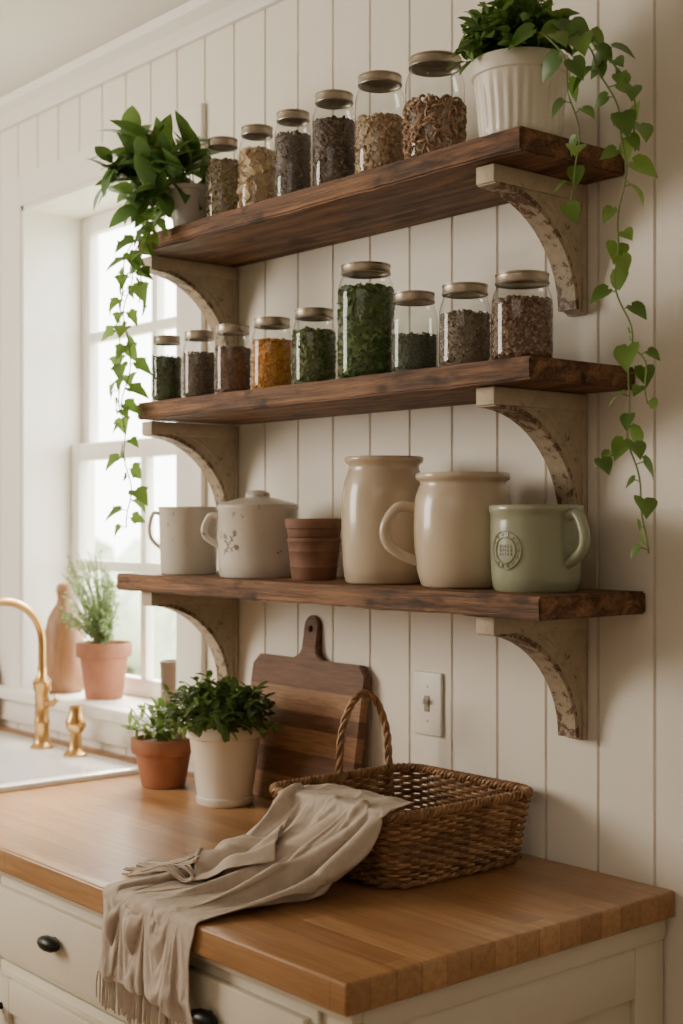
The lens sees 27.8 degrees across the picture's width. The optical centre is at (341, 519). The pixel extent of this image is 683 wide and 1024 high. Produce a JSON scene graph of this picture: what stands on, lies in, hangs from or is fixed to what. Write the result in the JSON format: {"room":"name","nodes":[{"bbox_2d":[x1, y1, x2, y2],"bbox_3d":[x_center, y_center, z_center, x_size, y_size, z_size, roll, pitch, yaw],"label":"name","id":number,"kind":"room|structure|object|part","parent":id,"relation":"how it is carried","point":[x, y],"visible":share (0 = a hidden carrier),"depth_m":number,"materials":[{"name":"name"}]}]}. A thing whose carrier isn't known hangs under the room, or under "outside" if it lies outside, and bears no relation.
{"room":"kitchen","nodes":[
{"label":"kitchen","id":0,"kind":"room"},
{"bbox_2d":[0,0,189,96],"bbox_3d":[-0.919,-1.145,0.991,3.900,0.100,6.100,0,0,-40],"label":"ceiling","id":1,"kind":"structure","parent":0,"point":[38,37],"depth_m":3.07,"materials":[{"name":"paint"}]},
{"bbox_2d":[76,640,131,699],"bbox_3d":[-0.580,0.366,3.366,0.136,0.137,0.136,0,0,-40],"label":"pot","id":2,"kind":"object","parent":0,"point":[103,662],"depth_m":3.32,"materials":[{"name":"ceramic"}]},
{"bbox_2d":[131,732,190,789],"bbox_3d":[-0.365,0.494,2.827,0.133,0.101,0.133,0,0,-40],"label":"pot","id":3,"kind":"object","parent":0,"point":[163,758],"depth_m":2.78,"materials":[{"name":"ceramic"}]},
{"bbox_2d":[168,183,206,226],"bbox_3d":[-0.293,-0.601,2.665,0.084,0.084,0.084,0,0,-40],"label":"pot","id":4,"kind":"object","parent":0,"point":[187,201],"depth_m":2.63,"materials":[{"name":"beige ceramic"}]},
{"bbox_2d":[185,724,263,807],"bbox_3d":[-0.225,0.467,2.659,0.155,0.155,0.155,0,0,-40],"label":"pot","id":5,"kind":"object","parent":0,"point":[224,771],"depth_m":2.61,"materials":[{"name":"white ceramic"}]},
{"bbox_2d":[0,0,682,1023],"bbox_3d":[0.492,0.180,2.187,0.200,2.550,6.100,0,0,-40],"label":"wall","id":6,"kind":"structure","parent":0,"point":[610,802],"depth_m":2.32,"materials":[{"name":"white wood"}]},
{"bbox_2d":[0,177,192,763],"bbox_3d":[-0.532,-0.144,3.360,0.245,1.338,0.974,0,0,-40],"label":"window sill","id":7,"kind":"structure","parent":6,"relation":"attached to","point":[51,225],"depth_m":3.60,"materials":[{"name":"paint"}]},
{"bbox_2d":[45,582,83,693],"bbox_3d":[-0.702,0.296,3.495,0.100,0.277,0.100,0,0,-40],"label":"bottle","id":8,"kind":"object","parent":7,"relation":"on","point":[64,671],"visible":0.78,"depth_m":3.45,"materials":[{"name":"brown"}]},
{"bbox_2d":[56,550,131,699],"bbox_3d":[-0.611,0.254,3.353,0.194,0.361,0.197,0,0,9],"label":"potted plant","id":9,"kind":"object","parent":7,"relation":"on","point":[103,660],"visible":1,"depth_m":3.32,"materials":[{"name":"plant"}]},
{"bbox_2d":[71,206,175,699],"bbox_3d":[-0.466,-0.183,3.403,0.062,1.236,0.710,0,0,-40],"label":"sash","id":10,"kind":"object","parent":7,"relation":"attached to","point":[90,448],"visible":0.48,"depth_m":3.59,"materials":[{"name":"paint"}]},
{"bbox_2d":[160,659,175,701],"bbox_3d":[-0.376,0.376,3.103,0.066,0.118,0.066,0,0,-40],"label":"cup","id":11,"kind":"object","parent":7,"relation":"on","point":[167,667],"visible":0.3,"depth_m":3.07,"materials":[{"name":"beige ceramic"}]},
{"bbox_2d":[1,102,205,719],"bbox_3d":[-0.597,-0.219,3.306,0.014,1.348,0.934,0,0,-40],"label":"trim","id":12,"kind":"structure","parent":6,"relation":"attached to","point":[66,173],"depth_m":3.58,"materials":[{"name":"paint"}]},
{"bbox_2d":[0,0,283,132],"bbox_3d":[0.394,-1.065,2.105,0.054,0.059,5.900,0,0,-40],"label":"trim","id":13,"kind":"structure","parent":6,"relation":"attached to","point":[192,21],"depth_m":3.14,"materials":[{"name":"paint"}]},
{"bbox_2d":[142,421,238,506],"bbox_3d":[-0.306,-0.095,2.806,0.214,0.202,0.037,0,0,-40],"label":"shelf bracket","id":14,"kind":"object","parent":6,"relation":"attached to","point":[214,448],"visible":0.89,"depth_m":2.83,"materials":[{"name":"beige wood"}]},
{"bbox_2d":[142,591,238,683],"bbox_3d":[-0.306,0.243,2.806,0.214,0.202,0.037,0,0,-40],"label":"shelf bracket","id":15,"kind":"object","parent":6,"relation":"attached to","point":[216,619],"visible":0.88,"depth_m":2.83,"materials":[{"name":"beige wood"}]},
{"bbox_2d":[143,256,238,348],"bbox_3d":[-0.306,-0.422,2.806,0.214,0.202,0.037,0,0,-40],"label":"shelf bracket","id":16,"kind":"object","parent":6,"relation":"attached to","point":[214,289],"visible":0.73,"depth_m":2.82,"materials":[{"name":"beige wood"}]},
{"bbox_2d":[117,571,644,620],"bbox_3d":[0.001,0.125,2.424,0.238,0.036,1.130,0,0,-40],"label":"wooden shelf","id":17,"kind":"object","parent":6,"relation":"attached to","point":[488,603],"visible":0.79,"depth_m":2.14,"materials":[{"name":"brown wood"}]},
{"bbox_2d":[147,506,217,573],"bbox_3d":[-0.306,0.040,2.756,0.126,0.133,0.124,0,0,-40],"label":"enamel mug","id":18,"kind":"object","parent":17,"relation":"on","point":[182,546],"visible":0.97,"depth_m":2.71,"materials":[{"name":"beige ceramic"}]},
{"bbox_3d":[-0.374,0.020,2.757,0.029,0.077,0.008,0,0,0],"label":"handle","id":19,"kind":"part","parent":18,"relation":"part of","materials":[{"name":"ceramic"}]},
{"bbox_2d":[201,490,298,577],"bbox_3d":[-0.160,0.025,2.596,0.161,0.163,0.155,0,0,-40],"label":"enamel pot","id":20,"kind":"object","parent":17,"relation":"on","point":[252,531],"visible":0.96,"depth_m":2.53,"materials":[{"name":"beige ceramic"}]},
{"bbox_3d":[-0.245,0.021,2.598,0.040,0.070,0.012,0,0,0],"label":"handle","id":21,"kind":"part","parent":20,"relation":"part of","materials":[{"name":"ceramic"}]},
{"bbox_3d":[-0.158,0.041,2.598,0.155,0.132,0.155,0,0,-40],"label":"pot","id":22,"kind":"part","parent":20,"relation":"part of","materials":[{"name":"ceramic"}]},
{"bbox_3d":[-0.158,-0.041,2.598,0.152,0.031,0.152,0,0,-40],"label":"lid","id":23,"kind":"part","parent":20,"relation":"part of","materials":[{"name":"ceramic"}]},
{"bbox_2d":[285,519,340,579],"bbox_3d":[-0.050,0.052,2.470,0.103,0.109,0.103,0,0,-40],"label":"terracotta pots","id":24,"kind":"object","parent":17,"relation":"on","point":[313,544],"visible":0.99,"depth_m":2.43,"materials":[{"name":"brown ceramic"}]},
{"bbox_3d":[-0.050,0.017,2.470,0.103,0.038,0.103,0,0,-40],"label":"pot","id":25,"kind":"part","parent":24,"relation":"part of","materials":[{"name":"ceramic"}]},
{"bbox_3d":[-0.050,0.069,2.470,0.098,0.075,0.098,0,0,-40],"label":"pot","id":26,"kind":"part","parent":24,"relation":"part of","materials":[{"name":"ceramic"}]},
{"bbox_2d":[341,455,423,584],"bbox_3d":[0.072,0.000,2.335,0.145,0.213,0.145,0,0,-40],"label":"stoneware crock","id":27,"kind":"object","parent":17,"relation":"on","point":[373,484],"visible":0.9,"depth_m":2.27,"materials":[{"name":"beige ceramic"}]},
{"bbox_2d":[379,472,511,588],"bbox_3d":[0.181,0.016,2.188,0.182,0.181,0.168,0,0,-40],"label":"jug","id":28,"kind":"object","parent":17,"relation":"on","point":[451,518],"visible":0.92,"depth_m":2.13,"materials":[{"name":"beige ceramic"}]},
{"bbox_3d":[0.092,0.021,2.192,0.063,0.104,0.017,0,0,0],"label":"handle","id":29,"kind":"part","parent":28,"relation":"part of","materials":[{"name":"beige ceramic"}]},
{"bbox_2d":[488,505,590,592],"bbox_3d":[0.292,0.042,2.067,0.142,0.129,0.157,0,0,2],"label":"mug","id":30,"kind":"object","parent":17,"relation":"on","point":[534,548],"visible":1,"depth_m":2.01,"materials":[{"name":"ceramic"}]},
{"bbox_3d":[0.342,0.028,2.008,0.017,0.090,0.050,0,0,-37],"label":"handle","id":31,"kind":"part","parent":30,"relation":"part of","materials":[{"name":"green ceramic"}]},
{"bbox_2d":[138,126,624,267],"bbox_3d":[0.014,-0.540,2.409,0.238,0.035,1.014,0,0,-40],"label":"wooden shelf","id":32,"kind":"object","parent":6,"relation":"attached to","point":[438,184],"visible":0.88,"depth_m":2.29,"materials":[{"name":"brown wood"}]},
{"bbox_2d":[82,105,221,536],"bbox_3d":[-0.365,-0.389,2.666,0.282,0.846,0.257,0,0,-40],"label":"pothos","id":33,"kind":"object","parent":32,"relation":"on","point":[146,160],"visible":0.94,"depth_m":2.64,"materials":[{"name":"plant"}]},
{"bbox_2d":[205,136,239,216],"bbox_3d":[-0.223,-0.638,2.598,0.067,0.157,0.066,0,0,-40],"label":"glass storage jar","id":34,"kind":"object","parent":32,"relation":"on","point":[222,182],"visible":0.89,"depth_m":2.57,"materials":[{"name":"glass"}]},
{"bbox_3d":[-0.223,-0.708,2.598,0.057,0.016,0.057,0,0,-40],"label":"lid","id":35,"kind":"part","parent":34,"relation":"part of","materials":[{"name":"metal"}]},
{"bbox_2d":[236,124,275,207],"bbox_3d":[-0.154,-0.635,2.517,0.074,0.159,0.074,0,0,-40],"label":"glass storage jar","id":36,"kind":"object","parent":32,"relation":"on","point":[256,169],"visible":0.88,"depth_m":2.49,"materials":[{"name":"glass"}]},
{"bbox_3d":[-0.154,-0.707,2.517,0.059,0.016,0.059,0,0,-40],"label":"lid","id":37,"kind":"part","parent":36,"relation":"part of","materials":[{"name":"metal"}]},
{"bbox_2d":[274,109,311,196],"bbox_3d":[-0.086,-0.639,2.436,0.066,0.159,0.066,0,0,-40],"label":"glass storage jar","id":38,"kind":"object","parent":32,"relation":"on","point":[292,153],"visible":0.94,"depth_m":2.41,"materials":[{"name":"glass"}]},
{"bbox_3d":[-0.086,-0.710,2.436,0.059,0.016,0.059,0,0,-40],"label":"lid","id":39,"kind":"part","parent":38,"relation":"part of","materials":[{"name":"metal"}]},
{"bbox_2d":[312,89,355,185],"bbox_3d":[-0.013,-0.642,2.349,0.075,0.165,0.075,0,0,-40],"label":"glass storage jar","id":40,"kind":"object","parent":32,"relation":"on","point":[333,137],"visible":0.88,"depth_m":2.32,"materials":[{"name":"glass"}]},
{"bbox_3d":[-0.013,-0.716,2.349,0.066,0.016,0.066,0,0,-40],"label":"lid","id":41,"kind":"part","parent":40,"relation":"part of","materials":[{"name":"metal"}]},
{"bbox_2d":[354,70,404,173],"bbox_3d":[0.063,-0.643,2.260,0.084,0.167,0.085,0,0,29],"label":"glass storage jar","id":42,"kind":"object","parent":32,"relation":"on","point":[379,137],"visible":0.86,"depth_m":2.23,"materials":[{"name":"glass"}]},
{"bbox_3d":[0.063,-0.718,2.260,0.074,0.016,0.074,0,0,-40],"label":"lid","id":43,"kind":"part","parent":42,"relation":"part of","materials":[{"name":"metal"}]},
{"bbox_2d":[402,50,466,158],"bbox_3d":[0.147,-0.642,2.170,0.103,0.166,0.103,0,0,29],"label":"glass storage jar","id":44,"kind":"object","parent":32,"relation":"on","point":[433,123],"visible":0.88,"depth_m":2.13,"materials":[{"name":"glass"}]},
{"bbox_3d":[0.147,-0.717,2.169,0.084,0.016,0.084,0,0,-40],"label":"lid","id":45,"kind":"part","parent":44,"relation":"part of","materials":[{"name":"metal"}]},
{"bbox_2d":[447,0,659,559],"bbox_3d":[0.309,-0.369,1.984,0.191,0.850,0.357,0,0,-40],"label":"trailing ivy","id":46,"kind":"object","parent":32,"relation":"on","point":[521,75],"visible":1,"depth_m":1.95,"materials":[{"name":"green plant"}]},
{"bbox_2d":[137,355,634,424],"bbox_3d":[0.020,-0.213,2.402,0.238,0.035,1.033,0,0,-40],"label":"wooden shelf","id":47,"kind":"object","parent":6,"relation":"attached to","point":[451,385],"visible":0.95,"depth_m":2.22,"materials":[{"name":"brown wood"}]},
{"bbox_2d":[151,335,181,400],"bbox_3d":[-0.342,-0.296,2.699,0.062,0.127,0.062,0,0,-40],"label":"glass storage jar","id":48,"kind":"object","parent":47,"relation":"on","point":[166,371],"visible":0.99,"depth_m":2.68,"materials":[{"name":"glass"}]},
{"bbox_3d":[-0.342,-0.351,2.699,0.054,0.016,0.054,0,0,-40],"label":"lid","id":49,"kind":"part","parent":48,"relation":"part of","materials":[{"name":"metal"}]},
{"bbox_2d":[182,330,214,396],"bbox_3d":[-0.272,-0.296,2.632,0.064,0.127,0.064,0,0,-40],"label":"glass storage jar","id":50,"kind":"object","parent":47,"relation":"on","point":[199,368],"visible":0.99,"depth_m":2.61,"materials":[{"name":"glass"}]},
{"bbox_3d":[-0.272,-0.351,2.632,0.057,0.016,0.057,0,0,-40],"label":"lid","id":51,"kind":"part","parent":50,"relation":"part of","materials":[{"name":"metal"}]},
{"bbox_2d":[214,324,251,392],"bbox_3d":[-0.202,-0.297,2.565,0.070,0.129,0.070,0,0,-40],"label":"glass storage jar","id":52,"kind":"object","parent":47,"relation":"on","point":[232,366],"visible":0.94,"depth_m":2.54,"materials":[{"name":"glass"}]},
{"bbox_3d":[-0.202,-0.353,2.565,0.063,0.016,0.063,0,0,-40],"label":"lid","id":53,"kind":"part","parent":52,"relation":"part of","materials":[{"name":"metal"}]},
{"bbox_2d":[251,316,291,388],"bbox_3d":[-0.125,-0.297,2.482,0.075,0.130,0.075,0,0,-40],"label":"glass storage jar","id":54,"kind":"object","parent":47,"relation":"on","point":[272,358],"visible":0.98,"depth_m":2.45,"materials":[{"name":"glass"}]},
{"bbox_3d":[-0.125,-0.354,2.482,0.067,0.016,0.067,0,0,-40],"label":"lid","id":55,"kind":"part","parent":54,"relation":"part of","materials":[{"name":"metal"}]},
{"bbox_2d":[291,307,336,383],"bbox_3d":[-0.048,-0.298,2.391,0.080,0.132,0.079,0,0,-40],"label":"glass storage jar","id":56,"kind":"object","parent":47,"relation":"on","point":[314,357],"visible":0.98,"depth_m":2.36,"materials":[{"name":"glass"}]},
{"bbox_3d":[-0.048,-0.356,2.391,0.068,0.016,0.068,0,0,-40],"label":"lid","id":57,"kind":"part","parent":56,"relation":"part of","materials":[{"name":"metal"}]},
{"bbox_2d":[336,261,394,377],"bbox_3d":[0.040,-0.327,2.288,0.100,0.190,0.100,0,0,-40],"label":"glass storage jar","id":58,"kind":"object","parent":47,"relation":"on","point":[365,312],"visible":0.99,"depth_m":2.25,"materials":[{"name":"glass"}]},
{"bbox_3d":[0.040,-0.414,2.287,0.084,0.016,0.084,0,0,-40],"label":"lid","id":59,"kind":"part","parent":58,"relation":"part of","materials":[{"name":"metal"}]},
{"bbox_2d":[390,290,437,371],"bbox_3d":[0.116,-0.297,2.198,0.076,0.129,0.076,0,0,-40],"label":"glass storage jar","id":60,"kind":"object","parent":47,"relation":"on","point":[411,351],"visible":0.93,"depth_m":2.17,"materials":[{"name":"glass"}]},
{"bbox_3d":[0.116,-0.353,2.198,0.068,0.016,0.068,0,0,-40],"label":"lid","id":61,"kind":"part","parent":60,"relation":"part of","materials":[{"name":"metal"}]},
{"bbox_2d":[439,282,490,365],"bbox_3d":[0.189,-0.296,2.111,0.080,0.127,0.080,0,0,-40],"label":"glass storage jar","id":62,"kind":"object","parent":47,"relation":"on","point":[465,335],"visible":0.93,"depth_m":2.08,"materials":[{"name":"glass"}]},
{"bbox_3d":[0.189,-0.351,2.111,0.072,0.016,0.072,0,0,-40],"label":"lid","id":63,"kind":"part","parent":62,"relation":"part of","materials":[{"name":"metal"}]},
{"bbox_2d":[491,270,552,359],"bbox_3d":[0.265,-0.296,2.023,0.091,0.128,0.090,0,0,-40],"label":"glass storage jar","id":64,"kind":"object","parent":47,"relation":"on","point":[522,325],"visible":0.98,"depth_m":1.99,"materials":[{"name":"glass"}]},
{"bbox_3d":[0.265,-0.352,2.022,0.081,0.016,0.081,0,0,-40],"label":"lid","id":65,"kind":"part","parent":64,"relation":"part of","materials":[{"name":"metal"}]},
{"bbox_2d":[414,670,442,736],"bbox_3d":[0.148,0.323,2.423,0.020,0.112,0.070,0,0,-40],"label":"light switch","id":66,"kind":"object","parent":6,"relation":"attached to","point":[428,686],"visible":1,"depth_m":2.42,"materials":[{"name":"plastic"}]},
{"bbox_2d":[476,163,587,316],"bbox_3d":[0.293,-0.422,2.101,0.214,0.202,0.037,0,0,-40],"label":"shelf bracket","id":67,"kind":"object","parent":6,"relation":"attached to","point":[564,243],"visible":0.99,"depth_m":2.12,"materials":[{"name":"beige wood"}]},
{"bbox_2d":[476,617,587,739],"bbox_3d":[0.293,0.243,2.101,0.214,0.202,0.037,0,0,-40],"label":"shelf bracket","id":68,"kind":"object","parent":6,"relation":"attached to","point":[559,648],"visible":0.88,"depth_m":2.13,"materials":[{"name":"beige wood"}]},
{"bbox_2d":[476,386,587,521],"bbox_3d":[0.293,-0.095,2.101,0.214,0.202,0.037,0,0,-40],"label":"shelf bracket","id":69,"kind":"object","parent":6,"relation":"attached to","point":[556,423],"visible":0.91,"depth_m":2.12,"materials":[{"name":"beige wood"}]},
{"bbox_2d":[471,47,570,136],"bbox_3d":[0.267,-0.619,2.051,0.148,0.121,0.148,0,0,-40],"label":"pot","id":70,"kind":"object","parent":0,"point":[511,90],"depth_m":1.99,"materials":[{"name":"white ceramic"}]},
{"bbox_3d":[-0.919,1.505,0.991,3.900,0.100,6.100,0,0,-40],"label":"floor","id":71,"kind":"structure","parent":0,"visible":0},
{"bbox_2d":[0,871,665,1023],"bbox_3d":[-0.750,1.020,2.986,0.656,0.869,3.035,0,0,-40],"label":"base cabinet","id":72,"kind":"object","parent":71,"relation":"on","point":[51,943],"visible":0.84,"depth_m":1.97,"materials":[{"name":"paint"}]},
{"bbox_2d":[0,724,673,1016],"bbox_3d":[-0.741,0.565,2.990,0.638,0.040,3.060,0,0,-40],"label":"countertop","id":73,"kind":"structure","parent":72,"relation":"on","point":[354,947],"depth_m":1.97,"materials":[{"name":"brown wood"}]},
{"bbox_2d":[0,598,59,748],"bbox_3d":[-0.756,0.356,3.152,0.241,0.354,0.106,0,0,-40],"label":"brass faucet","id":74,"kind":"object","parent":73,"relation":"on","point":[41,683],"visible":1,"depth_m":3.22,"materials":[{"name":"gold metal"}]},
{"bbox_2d":[0,705,138,792],"bbox_3d":[-0.862,0.573,3.131,0.475,0.310,0.810,0,0,-40],"label":"drop-in sink","id":75,"kind":"object","parent":73,"relation":"in","point":[22,767],"depth_m":3.10,"materials":[{"name":"ceramic"}]},
{"bbox_3d":[-0.602,0.475,3.122,0.054,0.115,0.066,0,0,-4],"label":"brass faucet handle","id":76,"kind":"part","parent":75,"relation":"part of","materials":[{"name":"gold metal"}]},
{"bbox_2d":[120,693,190,789],"bbox_3d":[-0.366,0.451,2.814,0.156,0.188,0.166,0,0,-40],"label":"potted herb","id":77,"kind":"object","parent":73,"relation":"on","point":[163,758],"visible":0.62,"depth_m":2.79,"materials":[{"name":"ceramic"}]},
{"bbox_2d":[151,670,283,807],"bbox_3d":[-0.235,0.416,2.619,0.230,0.257,0.268,0,0,-36],"label":"potted plant","id":78,"kind":"object","parent":73,"relation":"on","point":[226,727],"visible":1,"depth_m":2.60,"materials":[{"name":"green plant"}]},
{"bbox_2d":[95,784,413,1023],"bbox_3d":[-0.145,0.574,2.075,0.428,0.319,0.343,0,0,-31],"label":"linen towel","id":79,"kind":"object","parent":73,"relation":"on","point":[314,835],"visible":1,"depth_m":1.99,"materials":[{"name":"beige fabric"}]},
{"bbox_2d":[250,615,370,798],"bbox_3d":[-0.070,0.364,2.657,0.071,0.361,0.344,0,0,-40],"label":"cutting board","id":80,"kind":"object","parent":73,"relation":"on","point":[312,694],"visible":0.72,"depth_m":2.64,"materials":[{"name":"brown wood"}]},
{"bbox_2d":[269,689,532,888],"bbox_3d":[0.095,0.417,2.215,0.334,0.254,0.324,0,0,-40],"label":"wicker basket","id":81,"kind":"object","parent":73,"relation":"on","point":[414,850],"visible":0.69,"depth_m":2.14,"materials":[{"name":"brown wicker"}]},
{"bbox_3d":[0.040,0.388,2.365,0.131,0.196,0.016,0,0,-40],"label":"hoop handle","id":82,"kind":"part","parent":81,"relation":"part of","materials":[{"name":"wicker"}]}
]}

